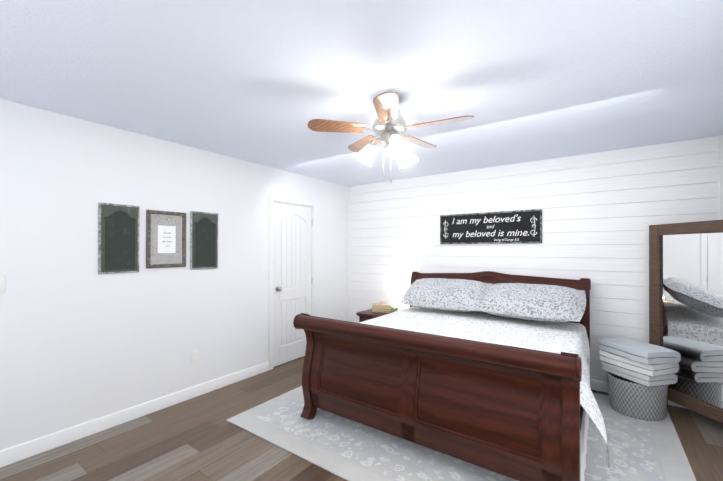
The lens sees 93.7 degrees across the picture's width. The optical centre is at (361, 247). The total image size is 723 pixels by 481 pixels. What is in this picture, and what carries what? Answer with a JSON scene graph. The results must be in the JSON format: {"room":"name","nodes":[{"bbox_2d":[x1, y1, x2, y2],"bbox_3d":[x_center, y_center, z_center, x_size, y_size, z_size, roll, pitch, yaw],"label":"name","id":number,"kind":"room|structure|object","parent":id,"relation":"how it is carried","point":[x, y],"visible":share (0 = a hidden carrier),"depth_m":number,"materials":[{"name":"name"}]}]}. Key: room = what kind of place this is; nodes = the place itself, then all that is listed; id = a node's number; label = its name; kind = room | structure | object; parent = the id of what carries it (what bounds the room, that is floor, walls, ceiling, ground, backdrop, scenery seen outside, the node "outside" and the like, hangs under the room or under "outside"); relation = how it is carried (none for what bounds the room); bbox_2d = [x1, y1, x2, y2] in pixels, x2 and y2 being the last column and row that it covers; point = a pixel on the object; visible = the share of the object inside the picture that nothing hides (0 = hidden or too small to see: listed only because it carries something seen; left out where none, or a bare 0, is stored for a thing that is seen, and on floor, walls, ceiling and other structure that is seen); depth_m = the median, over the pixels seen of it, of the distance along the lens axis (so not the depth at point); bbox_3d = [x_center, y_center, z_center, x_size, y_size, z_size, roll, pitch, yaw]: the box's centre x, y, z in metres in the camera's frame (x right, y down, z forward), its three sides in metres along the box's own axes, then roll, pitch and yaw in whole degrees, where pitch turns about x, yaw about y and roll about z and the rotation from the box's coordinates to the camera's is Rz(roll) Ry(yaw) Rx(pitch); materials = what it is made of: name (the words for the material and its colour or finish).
{"room":"bedroom","nodes":[
{"label":"bedroom","id":0,"kind":"room"},
{"bbox_2d":[0,99,347,450],"bbox_3d":[-1.730,0.242,3.295,0.120,2.440,5.112,0,-1,35],"label":"wall","id":1,"kind":"structure","parent":0,"point":[82,340],"depth_m":2.80,"materials":[{"name":"white paint"}]},
{"bbox_2d":[0,275,4,293],"bbox_3d":[-2.400,0.247,2.233,0.010,0.120,0.075,0,-1,35],"label":"switch plate","id":2,"kind":"object","parent":1,"relation":"attached to","point":[2,284],"visible":1,"depth_m":2.25,"materials":[{"name":"white plastic"}]},
{"bbox_2d":[98,202,139,273],"bbox_3d":[-1.993,-0.071,2.796,0.026,0.570,0.290,0,-1,35],"label":"frame","id":3,"kind":"object","parent":1,"relation":"attached to","point":[118,238],"visible":1,"depth_m":2.78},
{"bbox_2d":[0,362,268,467],"bbox_3d":[-2.093,1.404,2.655,0.014,0.105,3.405,0,-1,35],"label":"baseboard","id":4,"kind":"structure","parent":1,"relation":"attached to","point":[13,454],"depth_m":2.76,"materials":[{"name":"white wood"}]},
{"bbox_2d":[146,210,185,267],"bbox_3d":[-1.780,-0.072,3.101,0.023,0.515,0.345,0,-1,35],"label":"print","id":5,"kind":"object","parent":1,"relation":"attached to","point":[165,239],"visible":1,"depth_m":3.09,"materials":[{"name":"white paper"}]},
{"bbox_2d":[191,350,197,362],"bbox_3d":[-1.631,1.065,3.314,0.009,0.115,0.070,0,-1,35],"label":"electrical outlet plate","id":6,"kind":"object","parent":1,"relation":"attached to","point":[194,355],"visible":1,"depth_m":3.31,"materials":[{"name":"white plastic"}]},
{"bbox_2d":[190,211,217,269],"bbox_3d":[-1.569,-0.067,3.397,0.026,0.570,0.290,0,-1,35],"label":"frame","id":7,"kind":"object","parent":1,"relation":"attached to","point":[203,240],"visible":1,"depth_m":3.37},
{"bbox_2d":[273,202,312,366],"bbox_3d":[-0.864,0.454,4.395,0.111,2.012,0.680,0,-1,35],"label":"door","id":8,"kind":"structure","parent":1,"relation":"in","point":[292,279],"depth_m":4.36,"materials":[{"name":"white wood"}]},
{"bbox_2d":[269,195,316,369],"bbox_3d":[-0.919,0.421,4.427,0.136,2.102,0.824,0,-1,35],"label":"door frame","id":9,"kind":"structure","parent":1,"relation":"attached to","point":[286,200],"depth_m":4.17,"materials":[{"name":"white wood"}]},
{"bbox_2d":[0,356,722,480],"bbox_3d":[0.087,1.481,2.052,4.470,0.060,5.200,0,-1,35],"label":"floor","id":10,"kind":"structure","parent":0,"point":[199,438],"depth_m":2.44,"materials":[{"name":"brown wood"}]},
{"bbox_2d":[356,309,389,321],"bbox_3d":[0.308,1.172,4.602,0.610,0.577,0.486,0,-1,35],"label":"nightstand","id":11,"kind":"object","parent":10,"relation":"on","point":[368,314],"visible":0.12,"depth_m":4.52,"materials":[{"name":"brown wood"}]},
{"bbox_2d":[372,300,391,312],"bbox_3d":[0.285,0.806,4.650,0.270,0.155,0.135,0,-1,7],"label":"tissue box","id":12,"kind":"object","parent":11,"relation":"on","point":[382,306],"visible":0.85,"depth_m":4.59,"materials":[{"name":"beige"}]},
{"bbox_2d":[391,307,397,312],"bbox_3d":[0.426,0.830,4.391,0.090,0.102,0.090,0,-1,35],"label":"candle jar","id":13,"kind":"object","parent":11,"relation":"on","point":[394,309],"visible":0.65,"depth_m":4.36,"materials":[{"name":"green glass"}]},
{"bbox_2d":[393,290,403,310],"bbox_3d":[0.516,0.733,4.597,0.170,0.300,0.170,0,-1,35],"label":"lamp","id":14,"kind":"object","parent":11,"relation":"on","point":[398,295],"visible":0.73,"depth_m":4.55,"materials":[{"name":"white ceramic"}]},
{"bbox_2d":[226,386,695,480],"bbox_3d":[0.814,1.452,2.959,3.050,0.011,2.440,0,-1,35],"label":"rug","id":15,"kind":"object","parent":10,"relation":"on","point":[351,450],"visible":0.29,"depth_m":2.43,"materials":[{"name":"grey fabric"}]},
{"bbox_2d":[293,271,609,480],"bbox_3d":[0.943,0.860,3.098,2.110,1.175,2.247,0,-1,35],"label":"bed","id":16,"kind":"object","parent":15,"relation":"on","point":[489,370],"visible":1,"depth_m":2.34,"materials":[{"name":"brown wood"}]},
{"bbox_2d":[607,371,668,420],"bbox_3d":[2.436,1.296,3.002,0.428,0.300,0.428,0,-1,35],"label":"basket","id":17,"kind":"object","parent":15,"relation":"on","point":[630,398],"visible":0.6,"depth_m":2.85,"materials":[{"name":"grey wicker"}]},
{"bbox_2d":[599,337,680,386],"bbox_3d":[2.454,0.999,3.011,0.377,0.282,0.489,0,-1,-12],"label":"throw","id":18,"kind":"object","parent":17,"relation":"on","point":[641,362],"visible":1,"depth_m":2.85,"materials":[{"name":"white fabric"}]},
{"bbox_2d":[649,220,722,422],"bbox_3d":[2.739,0.616,2.735,0.086,1.651,0.840,0,-1,-7],"label":"mirror","id":19,"kind":"object","parent":10,"relation":"on","point":[686,290],"visible":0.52,"depth_m":2.81,"materials":[{"name":"brown mirror"}]},
{"bbox_2d":[0,0,722,185],"bbox_3d":[0.087,-1.019,2.075,4.470,0.060,5.200,0,-1,35],"label":"ceiling","id":20,"kind":"structure","parent":0,"point":[263,82],"depth_m":1.93,"materials":[{"name":"white paint"}]},
{"bbox_2d":[308,91,473,182],"bbox_3d":[0.216,-0.700,2.248,1.015,0.574,1.010,0,-1,35],"label":"ceiling fan","id":21,"kind":"object","parent":20,"relation":"hanging from","point":[390,127],"visible":1,"depth_m":2.17,"materials":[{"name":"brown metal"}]},
{"bbox_2d":[348,135,722,381],"bbox_3d":[1.562,0.249,4.149,4.470,2.440,0.132,0,-1,35],"label":"wall","id":22,"kind":"structure","parent":0,"point":[602,211],"depth_m":3.65,"materials":[{"name":"white wood"}]},
{"bbox_2d":[440,209,541,243],"bbox_3d":[1.515,-0.232,4.098,1.187,0.378,0.029,0,-1,35],"label":"sign","id":23,"kind":"object","parent":22,"relation":"attached to","point":[518,226],"visible":1,"depth_m":4.05,"materials":[{"name":"black"}]},
{"bbox_2d":[590,379,685,407],"bbox_3d":[1.510,1.417,4.100,4.230,0.105,0.014,0,-1,35],"label":"baseboard","id":24,"kind":"structure","parent":22,"relation":"attached to","point":[597,385],"depth_m":3.44,"materials":[{"name":"white wood"}]}
]}

